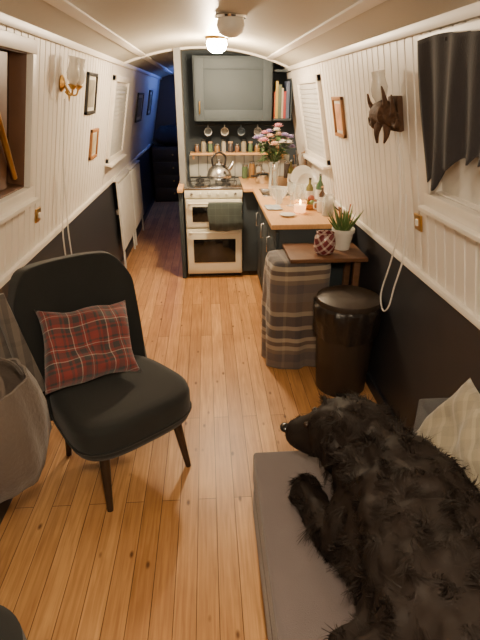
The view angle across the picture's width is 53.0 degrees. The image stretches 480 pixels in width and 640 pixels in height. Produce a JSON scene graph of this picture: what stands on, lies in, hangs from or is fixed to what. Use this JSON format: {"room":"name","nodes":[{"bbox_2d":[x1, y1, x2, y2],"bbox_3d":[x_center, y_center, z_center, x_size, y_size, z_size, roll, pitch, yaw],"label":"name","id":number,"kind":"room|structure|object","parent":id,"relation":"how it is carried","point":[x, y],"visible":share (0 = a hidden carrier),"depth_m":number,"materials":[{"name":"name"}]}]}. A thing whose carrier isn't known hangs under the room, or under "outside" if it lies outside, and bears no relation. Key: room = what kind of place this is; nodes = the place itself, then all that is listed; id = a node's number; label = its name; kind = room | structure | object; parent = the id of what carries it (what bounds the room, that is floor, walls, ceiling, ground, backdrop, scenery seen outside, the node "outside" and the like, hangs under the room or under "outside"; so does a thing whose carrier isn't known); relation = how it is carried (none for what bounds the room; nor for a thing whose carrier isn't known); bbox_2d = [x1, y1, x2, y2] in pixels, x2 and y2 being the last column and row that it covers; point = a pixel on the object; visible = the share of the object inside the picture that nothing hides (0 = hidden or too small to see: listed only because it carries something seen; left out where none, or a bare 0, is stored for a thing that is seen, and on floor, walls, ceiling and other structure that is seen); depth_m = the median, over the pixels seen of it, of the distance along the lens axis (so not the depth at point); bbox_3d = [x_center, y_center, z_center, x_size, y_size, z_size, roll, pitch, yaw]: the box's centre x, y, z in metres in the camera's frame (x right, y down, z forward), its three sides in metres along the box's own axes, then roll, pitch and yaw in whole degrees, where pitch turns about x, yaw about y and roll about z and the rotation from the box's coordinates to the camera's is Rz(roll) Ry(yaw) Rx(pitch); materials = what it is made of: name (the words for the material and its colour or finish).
{"room":"narrowboat interior","nodes":[
{"label":"narrowboat interior","id":0,"kind":"room"},
{"bbox_2d":[0,114,16,179],"bbox_3d":[-0.989,-0.798,1.983,0.031,0.488,0.371,9,24,-8],"label":"bar","id":1,"kind":"object","parent":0,"point":[3,139],"depth_m":2.09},
{"bbox_2d":[0,145,154,301],"bbox_3d":[-1.221,-0.341,3.679,0.040,0.940,11.500,-2,25,-3],"label":"wall","id":2,"kind":"structure","parent":0,"point":[97,227],"depth_m":4.32,"materials":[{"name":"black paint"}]},
{"bbox_2d":[0,358,51,502],"bbox_3d":[-0.908,0.355,1.793,0.322,0.597,0.465,-2,25,-3],"label":"canvas bag","id":3,"kind":"object","parent":2,"relation":"hanging from","point":[25,422],"visible":1,"depth_m":1.74,"materials":[{"name":"grey fabric"}]},
{"bbox_2d":[0,142,153,288],"bbox_3d":[-1.196,-0.768,3.482,0.035,0.032,11.500,-2,25,-3],"label":"trim","id":4,"kind":"structure","parent":2,"relation":"attached to","point":[6,277],"depth_m":2.98,"materials":[{"name":"paint"}]},
{"bbox_2d":[0,194,154,524],"bbox_3d":[-1.193,0.048,3.863,0.016,0.080,11.500,-2,25,-3],"label":"baseboard","id":5,"kind":"structure","parent":2,"relation":"attached to","point":[4,505],"depth_m":5.62,"materials":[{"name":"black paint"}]},
{"bbox_2d":[0,24,159,277],"bbox_3d":[-1.101,-1.242,3.267,0.229,1.043,11.500,-2,25,-3],"label":"wall","id":6,"kind":"structure","parent":0,"point":[19,235],"depth_m":2.97,"materials":[{"name":"beige paint"}]},
{"bbox_2d":[0,51,6,190],"bbox_3d":[-0.992,-0.688,1.736,0.139,0.550,0.790,-2,25,-3],"label":"shutter","id":7,"kind":"object","parent":6,"relation":"attached to","point":[3,55],"visible":0.96,"depth_m":2.03,"materials":[{"name":"brown wood"}]},
{"bbox_2d":[0,46,26,198],"bbox_3d":[-1.005,-0.708,1.775,0.198,0.596,1.020,-2,25,-3],"label":"reveal","id":8,"kind":"object","parent":6,"relation":"attached to","point":[17,58],"visible":0.91,"depth_m":2.21,"materials":[{"name":"brown wood"}]},
{"bbox_2d":[0,48,8,182],"bbox_3d":[-1.039,-0.714,1.770,0.125,0.581,1.020,-2,25,-3],"label":"glass","id":9,"kind":"object","parent":8,"relation":"attached to","point":[1,49],"visible":0.24,"depth_m":2.18,"materials":[{"name":"glass"}]},
{"bbox_2d":[0,29,38,225],"bbox_3d":[-0.953,-0.689,1.788,0.170,0.717,1.150,-2,25,-3],"label":"frame","id":10,"kind":"object","parent":6,"relation":"attached to","point":[13,204],"visible":1,"depth_m":2.19,"materials":[{"name":"paint"}]},
{"bbox_2d":[0,293,44,391],"bbox_3d":[-0.986,0.096,2.060,0.212,0.536,0.105,-2,25,-3],"label":"coat","id":11,"kind":"object","parent":6,"relation":"hanging from","point":[13,344],"visible":0.48,"depth_m":2.03,"materials":[{"name":"fabric"}]},
{"bbox_2d":[35,207,40,222],"bbox_3d":[-1.099,-0.572,2.618,0.026,0.074,0.075,-2,25,-3],"label":"light switch","id":12,"kind":"object","parent":6,"relation":"attached to","point":[38,210],"visible":1,"depth_m":2.60,"materials":[{"name":"gold metal"}]},
{"bbox_2d":[59,70,82,254],"bbox_3d":[-1.031,-0.789,2.952,0.344,1.457,0.281,-2,25,-3],"label":"wall sconce","id":13,"kind":"object","parent":6,"relation":"attached to","point":[62,83],"depth_m":2.73,"materials":[{"name":"gold metal"}]},
{"bbox_2d":[0,12,161,79],"bbox_3d":[-0.975,-1.716,3.054,0.035,0.047,11.500,-2,25,-3],"label":"trim","id":14,"kind":"structure","parent":6,"relation":"attached to","point":[6,20],"depth_m":2.40,"materials":[{"name":"paint"}]},
{"bbox_2d":[84,72,98,114],"bbox_3d":[-1.045,-1.592,3.384,0.073,0.267,0.300,-2,25,-3],"label":"picture frame","id":15,"kind":"object","parent":6,"relation":"attached to","point":[91,78],"visible":1,"depth_m":3.37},
{"bbox_2d":[88,80,94,107],"bbox_3d":[-1.046,-1.592,3.384,0.004,0.178,0.186,9,24,-8],"label":"print","id":16,"kind":"object","parent":15,"relation":"attached to","point":[92,82],"depth_m":3.39},
{"bbox_2d":[88,128,98,159],"bbox_3d":[-1.131,-1.366,3.727,0.063,0.218,0.240,-2,25,-3],"label":"picture frame","id":17,"kind":"object","parent":6,"relation":"attached to","point":[94,133],"visible":1,"depth_m":3.71,"materials":[{"name":"brown wood"}]},
{"bbox_2d":[92,133,96,153],"bbox_3d":[-1.132,-1.366,3.727,0.004,0.145,0.149,9,24,-8],"label":"print","id":18,"kind":"object","parent":17,"relation":"attached to","point":[94,148],"depth_m":3.75},
{"bbox_2d":[105,153,126,167],"bbox_3d":[-1.225,-1.594,4.780,0.071,0.034,0.910,-2,25,-3],"label":"sill","id":19,"kind":"structure","parent":6,"relation":"attached to","point":[113,163],"depth_m":4.63,"materials":[{"name":"paint"}]},
{"bbox_2d":[105,74,129,163],"bbox_3d":[-1.171,-1.935,4.625,0.183,0.735,0.850,-2,25,-3],"label":"frame","id":20,"kind":"object","parent":6,"relation":"attached to","point":[116,78],"visible":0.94,"depth_m":4.34,"materials":[{"name":"paint"}]},
{"bbox_2d":[110,85,126,155],"bbox_3d":[-1.174,-1.921,4.631,0.124,0.597,0.750,-2,25,-3],"label":"blind slats","id":21,"kind":"object","parent":6,"relation":"attached to","point":[121,91],"visible":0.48,"depth_m":4.64,"materials":[{"name":"wood"}]},
{"bbox_2d":[134,93,143,122],"bbox_3d":[-1.266,-2.681,6.067,0.087,0.336,0.550,-2,25,-3],"label":"picture frame","id":22,"kind":"object","parent":6,"relation":"attached to","point":[140,96],"visible":1,"depth_m":6.04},
{"bbox_2d":[137,98,141,116],"bbox_3d":[-1.267,-2.681,6.066,0.004,0.224,0.341,9,24,-8],"label":"print","id":23,"kind":"object","parent":22,"relation":"attached to","point":[140,99],"depth_m":6.06},
{"bbox_2d":[146,90,152,114],"bbox_3d":[-1.337,-3.225,7.135,0.087,0.336,0.400,-2,25,-3],"label":"picture frame","id":24,"kind":"object","parent":6,"relation":"attached to","point":[150,96],"visible":1,"depth_m":7.11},
{"bbox_2d":[153,74,176,144],"bbox_3d":[-0.593,-3.338,8.718,2.200,2.300,0.060,-2,25,-3],"label":"wall","id":25,"kind":"structure","parent":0,"point":[166,104],"depth_m":8.43,"materials":[{"name":"paint"}]},
{"bbox_2d":[43,0,173,74],"bbox_3d":[-0.782,-1.778,3.039,0.055,0.025,11.500,-2,25,-3],"label":"trim","id":26,"kind":"structure","parent":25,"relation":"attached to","point":[65,6],"depth_m":2.45,"materials":[{"name":"paint"}]},
{"bbox_2d":[0,201,375,639],"bbox_3d":[-0.213,0.084,3.951,2.300,0.060,11.800,-2,25,-3],"label":"floor","id":27,"kind":"structure","parent":0,"point":[175,557],"depth_m":2.25,"materials":[{"name":"brown wood"}]},
{"bbox_2d":[0,605,26,639],"bbox_3d":[-0.799,1.075,1.374,0.390,0.333,0.390,-2,25,-3],"label":"footstool","id":28,"kind":"object","parent":27,"relation":"on","point":[10,627],"visible":1,"depth_m":1.40,"materials":[{"name":"grey fabric"}]},
{"bbox_2d":[7,251,191,511],"bbox_3d":[-0.643,0.255,2.321,0.640,1.017,0.728,-21,32,-37],"label":"slipper chair","id":29,"kind":"object","parent":27,"relation":"on","point":[104,418],"visible":0.66,"depth_m":2.23,"materials":[{"name":"grey fabric"}]},
{"bbox_2d":[34,300,141,394],"bbox_3d":[-0.720,0.102,2.274,0.442,0.352,0.334,-11,27,-21],"label":"cushion","id":30,"kind":"object","parent":29,"relation":"on","point":[83,345],"visible":1,"depth_m":2.21,"materials":[{"name":"fabric"}]},
{"bbox_2d":[113,170,135,268],"bbox_3d":[-1.284,-1.144,5.401,0.075,0.936,0.800,-2,25,-3],"label":"radiator","id":31,"kind":"object","parent":27,"relation":"on","point":[125,212],"visible":0.98,"depth_m":5.22,"materials":[{"name":"metal"}]},
{"bbox_2d":[113,170,129,181],"bbox_3d":[-1.281,-1.563,5.206,0.070,0.012,0.800,-2,25,-3],"label":"grille","id":32,"kind":"object","parent":31,"relation":"attached to","point":[125,173],"depth_m":5.18,"materials":[{"name":"wood"}]},
{"bbox_2d":[126,160,143,244],"bbox_3d":[-1.343,-1.525,6.215,0.075,0.936,0.800,-2,25,-3],"label":"radiator","id":33,"kind":"object","parent":27,"relation":"on","point":[134,168],"visible":0.92,"depth_m":6.07,"materials":[{"name":"metal"}]},
{"bbox_2d":[126,160,139,169],"bbox_3d":[-1.340,-1.944,6.019,0.070,0.012,0.800,-2,25,-3],"label":"grille","id":34,"kind":"object","parent":33,"relation":"attached to","point":[136,162],"depth_m":5.99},
{"bbox_2d":[152,144,179,201],"bbox_3d":[-1.165,-2.618,8.571,0.700,0.920,0.539,-2,25,-3],"label":"dresser","id":35,"kind":"object","parent":27,"relation":"on","point":[165,159],"visible":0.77,"depth_m":8.33,"materials":[{"name":"brown wood"}]},
{"bbox_2d":[154,125,177,145],"bbox_3d":[-1.167,-3.184,8.328,0.620,0.361,0.440,-2,25,-3],"label":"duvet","id":36,"kind":"object","parent":35,"relation":"on","point":[167,135],"visible":0.56,"depth_m":8.14,"materials":[{"name":"fabric"}]},
{"bbox_2d":[178,190,187,277],"bbox_3d":[-0.593,-0.964,5.082,0.040,0.872,0.660,-2,25,-3],"label":"cabinet end panel","id":37,"kind":"object","parent":27,"relation":"on","point":[180,195],"visible":0.62,"depth_m":4.80,"materials":[{"name":"blue paint"}]},
{"bbox_2d":[184,175,242,275],"bbox_3d":[-0.273,-0.984,5.034,0.570,0.957,0.672,-2,25,-3],"label":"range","id":38,"kind":"object","parent":27,"relation":"on","point":[209,252],"visible":0.82,"depth_m":4.80,"materials":[{"name":"white metal"}]},
{"bbox_2d":[184,178,242,189],"bbox_3d":[-0.275,-1.386,4.886,0.570,0.020,0.600,-2,25,-3],"label":"cooktop","id":39,"kind":"object","parent":38,"relation":"in","point":[212,184],"depth_m":4.72,"materials":[{"name":"metal"}]},
{"bbox_2d":[187,228,241,270],"bbox_3d":[-0.253,-0.700,4.848,0.540,0.440,0.092,-2,25,-3],"label":"oven","id":40,"kind":"object","parent":38,"relation":"in","point":[207,249],"depth_m":4.85,"materials":[{"name":"white metal"}]},
{"bbox_2d":[207,152,234,179],"bbox_3d":[-0.205,-1.552,4.816,0.258,0.255,0.258,5,26,11],"label":"kettle","id":41,"kind":"object","parent":38,"relation":"on","point":[218,170],"visible":1,"depth_m":4.76,"materials":[{"name":"metal"}]},
{"bbox_2d":[207,202,243,230],"bbox_3d":[-0.140,-1.003,4.659,0.351,0.278,0.053,-2,25,-3],"label":"tea towel","id":42,"kind":"object","parent":38,"relation":"hanging from","point":[222,216],"visible":1,"depth_m":4.64,"materials":[{"name":"fabric"}]},
{"bbox_2d":[242,190,343,289],"bbox_3d":[0.385,-0.683,4.488,0.650,0.875,2.080,-2,25,-3],"label":"base cabinet","id":43,"kind":"object","parent":27,"relation":"on","point":[258,238],"visible":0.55,"depth_m":4.40,"materials":[{"name":"blue paint"}]},
{"bbox_2d":[239,176,349,229],"bbox_3d":[0.385,-1.098,4.294,0.660,0.035,2.150,-2,25,-3],"label":"countertop","id":44,"kind":"structure","parent":43,"relation":"on","point":[311,219],"depth_m":3.68,"materials":[{"name":"brown wood"}]},
{"bbox_2d":[242,164,247,178],"bbox_3d":[0.051,-1.585,5.126,0.064,0.140,0.063,-2,25,-3],"label":"storage jar","id":45,"kind":"object","parent":44,"relation":"on","point":[244,166],"visible":1,"depth_m":5.10,"materials":[{"name":"glass"}]},
{"bbox_2d":[249,161,254,177],"bbox_3d":[0.126,-1.601,5.124,0.064,0.170,0.063,-2,25,-3],"label":"storage jar","id":46,"kind":"object","parent":44,"relation":"on","point":[251,163],"visible":1,"depth_m":5.10,"materials":[{"name":"glass"}]},
{"bbox_2d":[251,170,270,183],"bbox_3d":[0.186,-1.436,4.824,0.271,0.127,0.163,-15,29,-28],"label":"saucepan","id":47,"kind":"object","parent":44,"relation":"on","point":[262,177],"visible":1,"depth_m":4.79,"materials":[{"name":"metal"}]},
{"bbox_2d":[252,123,294,184],"bbox_3d":[0.317,-1.538,4.510,0.397,0.576,0.416,12,27,23],"label":"flowers","id":48,"kind":"object","parent":44,"relation":"on","point":[274,142],"visible":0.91,"depth_m":4.45,"materials":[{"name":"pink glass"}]},
{"bbox_2d":[264,204,282,209],"bbox_3d":[0.261,-0.889,3.785,0.133,0.011,0.182,-2,25,-3],"label":"plate","id":49,"kind":"object","parent":44,"relation":"on","point":[268,207],"visible":1,"depth_m":3.77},
{"bbox_2d":[271,162,275,187],"bbox_3d":[0.309,-1.327,4.443,0.019,0.251,0.151,-2,25,-3],"label":"tap","id":50,"kind":"object","parent":44,"relation":"on","point":[273,164],"depth_m":4.48,"materials":[{"name":"silver metal"}]},
{"bbox_2d":[259,162,291,196],"bbox_3d":[0.317,-1.275,4.335,0.260,0.252,0.392,-2,25,-3],"label":"sink","id":51,"kind":"object","parent":44,"relation":"in","point":[273,192],"visible":1,"depth_m":4.38,"materials":[{"name":"metal"}]},
{"bbox_2d":[284,161,289,177],"bbox_3d":[0.500,-1.611,5.147,0.064,0.170,0.063,-2,25,-3],"label":"storage jar","id":52,"kind":"object","parent":44,"relation":"on","point":[286,163],"visible":0.91,"depth_m":5.11,"materials":[{"name":"glass"}]},
{"bbox_2d":[279,212,295,216],"bbox_3d":[0.349,-0.772,3.537,0.120,0.015,0.120,-2,25,-3],"label":"saucer","id":53,"kind":"object","parent":44,"relation":"on","point":[284,214],"visible":1,"depth_m":3.55,"materials":[{"name":"white ceramic"}]},
{"bbox_2d":[287,160,293,186],"bbox_3d":[0.487,-1.409,4.621,0.061,0.250,0.061,-2,25,-3],"label":"bottle","id":54,"kind":"object","parent":44,"relation":"on","point":[290,169],"visible":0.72,"depth_m":4.59,"materials":[{"name":"green glass"}]},
{"bbox_2d":[294,199,305,212],"bbox_3d":[0.452,-0.856,3.615,0.100,0.100,0.100,-2,25,-3],"label":"lit candle","id":55,"kind":"object","parent":44,"relation":"on","point":[298,208],"visible":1,"depth_m":3.59,"materials":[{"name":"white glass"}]},
{"bbox_2d":[288,165,316,196],"bbox_3d":[0.568,-1.268,4.339,0.216,0.237,0.384,-2,25,-3],"label":"plate","id":56,"kind":"object","parent":44,"relation":"on","point":[300,176],"visible":0.75,"depth_m":4.23,"materials":[{"name":"ceramic"}]},
{"bbox_2d":[305,178,312,199],"bbox_3d":[0.568,-1.057,3.928,0.061,0.200,0.061,-2,25,-3],"label":"bottle","id":57,"kind":"object","parent":44,"relation":"on","point":[309,189],"visible":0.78,"depth_m":3.90,"materials":[{"name":"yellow glass"}]},
{"bbox_2d":[302,195,316,209],"bbox_3d":[0.553,-0.917,3.738,0.140,0.106,0.140,-2,25,-3],"label":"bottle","id":58,"kind":"object","parent":44,"relation":"on","point":[309,202],"visible":0.79,"depth_m":3.71,"materials":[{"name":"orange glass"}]},
{"bbox_2d":[315,174,323,199],"bbox_3d":[0.642,-1.052,3.869,0.065,0.240,0.065,-2,25,-3],"label":"bottle","id":59,"kind":"object","parent":44,"relation":"on","point":[320,184],"visible":0.7,"depth_m":3.84,"materials":[{"name":"glass"}]},
{"bbox_2d":[313,200,327,212],"bbox_3d":[0.613,-0.864,3.651,0.097,0.085,0.080,14,28,27],"label":"coffee mug","id":60,"kind":"object","parent":44,"relation":"on","point":[319,202],"visible":0.77,"depth_m":3.62,"materials":[{"name":"white ceramic"}]},
{"bbox_2d":[319,186,325,199],"bbox_3d":[0.648,-0.974,3.796,0.053,0.160,0.053,-2,25,-3],"label":"bottle","id":61,"kind":"object","parent":44,"relation":"on","point":[322,195],"visible":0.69,"depth_m":3.77,"materials":[{"name":"brown glass"}]},
{"bbox_2d":[322,202,333,215],"bbox_3d":[0.648,-0.842,3.526,0.090,0.150,0.090,-2,25,-3],"label":"storage jar","id":62,"kind":"object","parent":44,"relation":"on","point":[328,207],"visible":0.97,"depth_m":3.51,"materials":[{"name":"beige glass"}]},
{"bbox_2d":[261,249,330,368],"bbox_3d":[0.384,-0.084,3.328,0.468,0.765,0.402,-4,25,-9],"label":"plaid blanket","id":63,"kind":"object","parent":27,"relation":"on","point":[288,337],"visible":0.76,"depth_m":3.17,"materials":[{"name":"fabric"}]},
{"bbox_2d":[282,242,367,285],"bbox_3d":[0.546,-0.095,3.320,0.490,0.798,0.360,-2,25,-3],"label":"side table","id":64,"kind":"object","parent":27,"relation":"on","point":[295,252],"visible":0.58,"depth_m":3.09,"materials":[{"name":"brown wood"}]},
{"bbox_2d":[313,230,335,254],"bbox_3d":[0.540,-0.492,3.067,0.142,0.136,0.142,-2,25,-3],"label":"candle jar","id":65,"kind":"object","parent":64,"relation":"on","point":[324,243],"visible":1,"depth_m":3.02,"materials":[{"name":"red glass"}]},
{"bbox_2d":[327,203,363,250],"bbox_3d":[0.669,-0.608,3.105,0.236,0.312,0.297,-2,25,-3],"label":"aloe","id":66,"kind":"object","parent":64,"relation":"on","point":[344,231],"visible":0.98,"depth_m":3.10,"materials":[{"name":"plant"}]},
{"bbox_2d":[332,227,354,250],"bbox_3d":[0.673,-0.536,3.162,0.150,0.135,0.150,-2,25,-3],"label":"pot","id":67,"kind":"object","parent":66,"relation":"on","point":[343,235],"depth_m":3.11,"materials":[{"name":"white ceramic"}]},
{"bbox_2d":[312,285,383,396],"bbox_3d":[0.651,0.134,3.005,0.421,0.652,0.419,-2,25,-3],"label":"pedal bin","id":68,"kind":"object","parent":27,"relation":"on","point":[346,318],"visible":0.94,"depth_m":2.85,"materials":[{"name":"brown metal"}]},
{"bbox_2d":[253,398,448,639],"bbox_3d":[0.557,1.123,0.845,0.850,0.690,2.485,-2,25,-3],"label":"sofa","id":69,"kind":"object","parent":27,"relation":"on","point":[297,594],"visible":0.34,"depth_m":1.47,"materials":[{"name":"grey fabric"}]},
{"bbox_2d":[253,451,353,639],"bbox_3d":[0.441,0.837,1.397,0.700,0.189,1.230,-2,25,-3],"label":"seat cushion","id":70,"kind":"object","parent":69,"relation":"on","point":[299,594],"depth_m":1.45,"materials":[{"name":"grey fabric"}]},
{"bbox_2d":[277,387,479,639],"bbox_3d":[0.454,0.689,1.101,0.644,0.470,1.723,-1,25,-1],"label":"dog","id":71,"kind":"object","parent":69,"relation":"on","point":[400,521],"visible":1,"depth_m":1.23},
{"bbox_2d":[413,398,448,433],"bbox_3d":[0.780,0.673,1.345,0.130,0.280,1.200,-2,25,-3],"label":"cushion","id":72,"kind":"object","parent":69,"relation":"on","point":[426,407],"depth_m":1.80,"materials":[{"name":"fabric"}]},
{"bbox_2d":[416,378,479,491],"bbox_3d":[0.694,0.419,1.531,0.234,0.325,0.378,2,25,5],"label":"cushion","id":73,"kind":"object","parent":69,"relation":"on","point":[456,420],"visible":0.44,"depth_m":1.53,"materials":[{"name":"fabric"}]},
{"bbox_2d":[0,0,479,76],"bbox_3d":[-0.203,-1.787,3.077,1.570,0.170,11.500,-2,25,-3],"label":"ceiling","id":74,"kind":"structure","parent":0,"point":[151,26],"depth_m":2.45,"materials":[{"name":"paint"}]},
{"bbox_2d":[205,36,227,52],"bbox_3d":[-0.176,-2.089,3.657,0.180,0.110,0.180,-2,25,-3],"label":"ceiling light","id":75,"kind":"object","parent":74,"relation":"attached to","point":[215,44],"depth_m":3.60,"materials":[{"name":"glass"}]},
{"bbox_2d":[214,12,246,37],"bbox_3d":[-0.051,-1.601,2.622,0.180,0.110,0.180,-2,25,-3],"label":"ceiling light","id":76,"kind":"object","parent":74,"relation":"attached to","point":[229,24],"depth_m":2.57,"materials":[{"name":"glass"}]},
{"bbox_2d":[266,0,385,59],"bbox_3d":[0.365,-1.792,3.116,0.055,0.025,11.500,-2,25,-3],"label":"trim","id":77,"kind":"structure","parent":74,"relation":"attached to","point":[361,6],"depth_m":2.21,"materials":[{"name":"paint"}]},
{"bbox_2d":[182,50,298,177],"bbox_3d":[0.048,-1.707,5.207,1.290,2.120,0.050,-2,25,-3],"label":"wall","id":78,"kind":"structure","parent":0,"point":[194,134],"depth_m":5.03,"materials":[{"name":"paint"}]},
{"bbox_2d":[192,56,273,120],"bbox_3d":[-0.072,-2.254,4.700,0.760,0.560,0.379,-2,25,-3],"label":"upper cabinet","id":79,"kind":"object","parent":78,"relation":"attached to","point":[225,88],"depth_m":4.57,"materials":[{"name":"wood"}]},
{"bbox_2d":[286,17,479,316],"bbox_3d":[0.816,-0.465,1.640,0.219,1.013,7.650,-2,25,-3],"label":"wall","id":80,"kind":"structure","parent":0,"point":[363,174],"depth_m":2.45,"materials":[{"name":"beige paint"}]},
{"bbox_2d":[124,46,288,68],"bbox_3d":[-0.300,-2.407,4.406,1.538,0.185,0.024,-2,25,-3],"label":"trim","id":81,"kind":"structure","parent":80,"relation":"attached to","point":[192,47],"depth_m":4.37,"materials":[{"name":"paint"}]},
{"bbox_2d":[272,69,292,120],"bbox_3d":[0.403,-2.236,4.792,0.189,0.450,0.280,-2,25,-3],"label":"shelf","id":82,"kind":"object","parent":80,"relation":"attached to","point":[282,97],"visible":0.84,"depth_m":4.70,"materials":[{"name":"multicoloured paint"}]},
{"bbox_2d":[272,91,275,117],"bbox_3d":[0.331,-2.137,4.778,0.016,0.240,0.180,-2,25,-3],"label":"book","id":83,"kind":"object","parent":82,"relation":"on","point":[274,92],"depth_m":4.71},
{"bbox_2d":[274,81,278,117],"bbox_3d":[0.353,-2.178,4.760,0.024,0.330,0.180,-2,25,-3],"label":"book","id":84,"kind":"object","parent":82,"relation":"on","point":[276,83],"depth_m":4.69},
{"bbox_2d":[278,85,281,117],"bbox_3d":[0.383,-2.165,4.768,0.032,0.300,0.180,-2,25,-3],"label":"book","id":85,"kind":"object","parent":82,"relation":"on","point":[279,86],"depth_m":4.69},
{"bbox_2d":[281,88,283,117],"bbox_3d":[0.409,-2.152,4.776,0.016,0.270,0.180,-2,25,-3],"label":"book","id":86,"kind":"object","parent":82,"relation":"on","point":[282,89],"depth_m":4.70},
{"bbox_2d":[283,91,285,117],"bbox_3d":[0.431,-2.139,4.784,0.024,0.240,0.180,-2,25,-3],"label":"book","id":87,"kind":"object","parent":82,"relation":"on","point":[284,92],"depth_m":4.70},
{"bbox_2d":[284,81,289,117],"bbox_3d":[0.461,-2.181,4.766,0.032,0.330,0.180,-2,25,-3],"label":"book","id":88,"kind":"object","parent":82,"relation":"on","point":[287,83],"depth_m":4.70,"materials":[{"name":"paper"}]},
{"bbox_2d":[299,84,324,156],"bbox_3d":[0.604,-1.667,4.005,0.108,0.527,0.770,-2,25,-3],"label":"blind slats","id":89,"kind":"object","parent":80,"relation":"attached to","point":[312,122],"visible":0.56,"depth_m":3.99,"materials":[{"name":"wood"}]},
{"bbox_2d":[296,74,330,165],"bbox_3d":[0.603,-1.671,4.003,0.162,0.645,0.870,-2,25,-3],"label":"frame","id":90,"kind":"object","parent":80,"relation":"attached to","point":[316,78],"visible":0.95,"depth_m":3.71,"materials":[{"name":"paint"}]},
{"bbox_2d":[301,153,331,169],"bbox_3d":[0.646,-1.374,4.145,0.071,0.034,0.930,-2,25,-3],"label":"sill","id":91,"kind":"structure","parent":80,"relation":"attached to","point":[317,163],"depth_m":4.00,"materials":[{"name":"paint"}]},
{"bbox_2d":[331,96,346,137],"bbox_3d":[0.653,-1.342,3.181,0.068,0.248,0.240,-2,25,-3],"label":"picture frame","id":92,"kind":"object","parent":80,"relation":"attached to","point":[337,101],"visible":1,"depth_m":3.17,"materials":[{"name":"brown wood"}]},
{"bbox_2d":[335,103,341,130],"bbox_3d":[0.654,-1.343,3.181,0.004,0.165,0.149,-12,25,2],"label":"print","id":93,"kind":"object","parent":92,"relation":"attached to","point":[337,106],"depth_m":3.18},
{"bbox_2d":[283,1,479,70],"bbox_3d":[0.568,-1.732,3.159,0.035,0.047,11.500,-2,25,-3],"label":"trim","id":94,"kind":"structure","parent":80,"relation":"attached to","point":[471,11],"depth_m":1.86,"materials":[{"name":"paint"}]},
{"bbox_2d":[367,86,406,311],"bbox_3d":[0.736,-0.553,2.388,0.293,1.228,0.397,-6,26,-12],"label":"head sculpture","id":95,"kind":"object","parent":80,"relation":"attached to","point":[388,114],"depth_m":2.17,"materials":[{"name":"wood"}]},
{"bbox_2d":[414,213,422,231],"bbox_3d":[0.820,-0.451,2.216,0.026,0.074,0.075,-2,25,-3],"label":"light switch","id":96,"kind":"object","parent":80,"relation":"attached to","point":[418,224],"visible":1,"depth_m":2.20,"materials":[{"name":"gold metal"}]},
{"bbox_2d":[417,31,479,190],"bbox_3d":[0.733,-0.583,1.420,0.119,0.521,0.966,-2,25,-3],"label":"window curtain","id":97,"kind":"object","parent":80,"relation":"hanging from","point":[448,62],"visible":1,"depth_m":1.61,"materials":[{"name":"fabric"}]},
{"bbox_2d":[418,19,479,242],"bbox_3d":[0.776,-0.546,1.460,0.155,0.657,1.070,-2,25,-3],"label":"frame","id":98,"kind":"object","parent":80,"relation":"attached to","point":[465,220],"visible":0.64,"depth_m":1.78,"materials":[{"name":"paint"}]},
{"bbox_2d":[436,179,479,211],"bbox_3d":[0.828,-0.569,1.454,0.184,0.536,0.940,-2,25,-3],"label":"reveal","id":99,"kind":"object","parent":80,"relation":"attached to","point":[439,191],"visible":0.22,"depth_m":1.84,"materials":[{"name":"paint"}]},
{"bbox_2d":[325,198,479,430],"bbox_3d":[0.805,-0.398,3.800,0.040,0.940,11.500,-2,25,-3],"label":"wall","id":100,"kind":"structure","parent":0,"point":[423,347],"depth_m":2.46,"materials":[{"name":"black paint"}]},
{"bbox_2d":[365,371,400,425],"bbox_3d":[0.777,-0.007,3.981,0.016,0.080,11.500,-2,25,-3],"label":"baseboard","id":101,"kind":"structure","parent":100,"relation":"attached to","point":[370,382],"depth_m":2.97,"materials":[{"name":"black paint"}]},
{"bbox_2d":[325,192,479,329],"bbox_3d":[0.780,-0.823,3.599,0.035,0.032,11.500,-2,25,-3],"label":"trim","id":102,"kind":"structure","parent":100,"relation":"attached to","point":[453,301],"depth_m":2.26,"materials":[{"name":"paint"}]},
{"bbox_3d":[-0.699,-2.511,6.934,0.050,2.112,3.850,-2,25,-3],"label":"wall","id":103,"kind":"structure","parent":0,"visible":0},
{"bbox_2d":[173,47,187,268],"bbox_3d":[-0.587,-1.598,4.985,0.060,2.110,0.480,-2,25,-3],"label":"trim","id":104,"kind":"structure","parent":103,"relation":"attached to","point":[177,53],"depth_m":4.61,"materials":[{"name":"paint"}]},
{"bbox_2d":[194,124,274,125],"bbox_3d":[-0.053,-2.022,4.984,0.840,0.015,0.078,-2,25,-3],"label":"rail","id":105,"kind":"object","parent":103,"relation":"attached to","point":[195,124],"visible":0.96,"depth_m":4.95,"materials":[{"name":"metal"}]},
{"bbox_2d":[189,151,288,176],"bbox_3d":[0.000,-1.649,5.116,1.074,0.261,0.153,-2,25,-3],"label":"backsplash","id":106,"kind":"structure","parent":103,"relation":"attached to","point":[240,158],"depth_m":5.16,"materials":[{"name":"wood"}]},
{"bbox_2d":[201,139,205,152],"bbox_3d":[-0.379,-1.809,5.001,0.056,0.125,0.056,-2,25,-3],"label":"spice jar","id":107,"kind":"object","parent":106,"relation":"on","point":[203,141],"visible":1,"depth_m":4.98,"materials":[{"name":"glass"}]},
{"bbox_2d":[241,139,246,151],"bbox_3d":[0.040,-1.821,5.026,0.056,0.125,0.056,-2,25,-3],"label":"spice jar","id":108,"kind":"object","parent":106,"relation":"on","point":[243,144],"visible":1,"depth_m":5.01,"materials":[{"name":"glass"}]},
{"bbox_3d":[0.764,-0.782,1.349,0.028,0.027,0.920,-12,25,1],"label":"roller","id":109,"kind":"object","parent":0,"visible":0},
{"bbox_2d":[442,157,479,205],"bbox_3d":[0.813,-0.565,1.454,0.107,0.511,0.920,-2,25,-3],"label":"roller blind","id":110,"kind":"object","parent":109,"relation":"hanging from","point":[462,181],"visible":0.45,"depth_m":1.78,"materials":[{"name":"fabric"}]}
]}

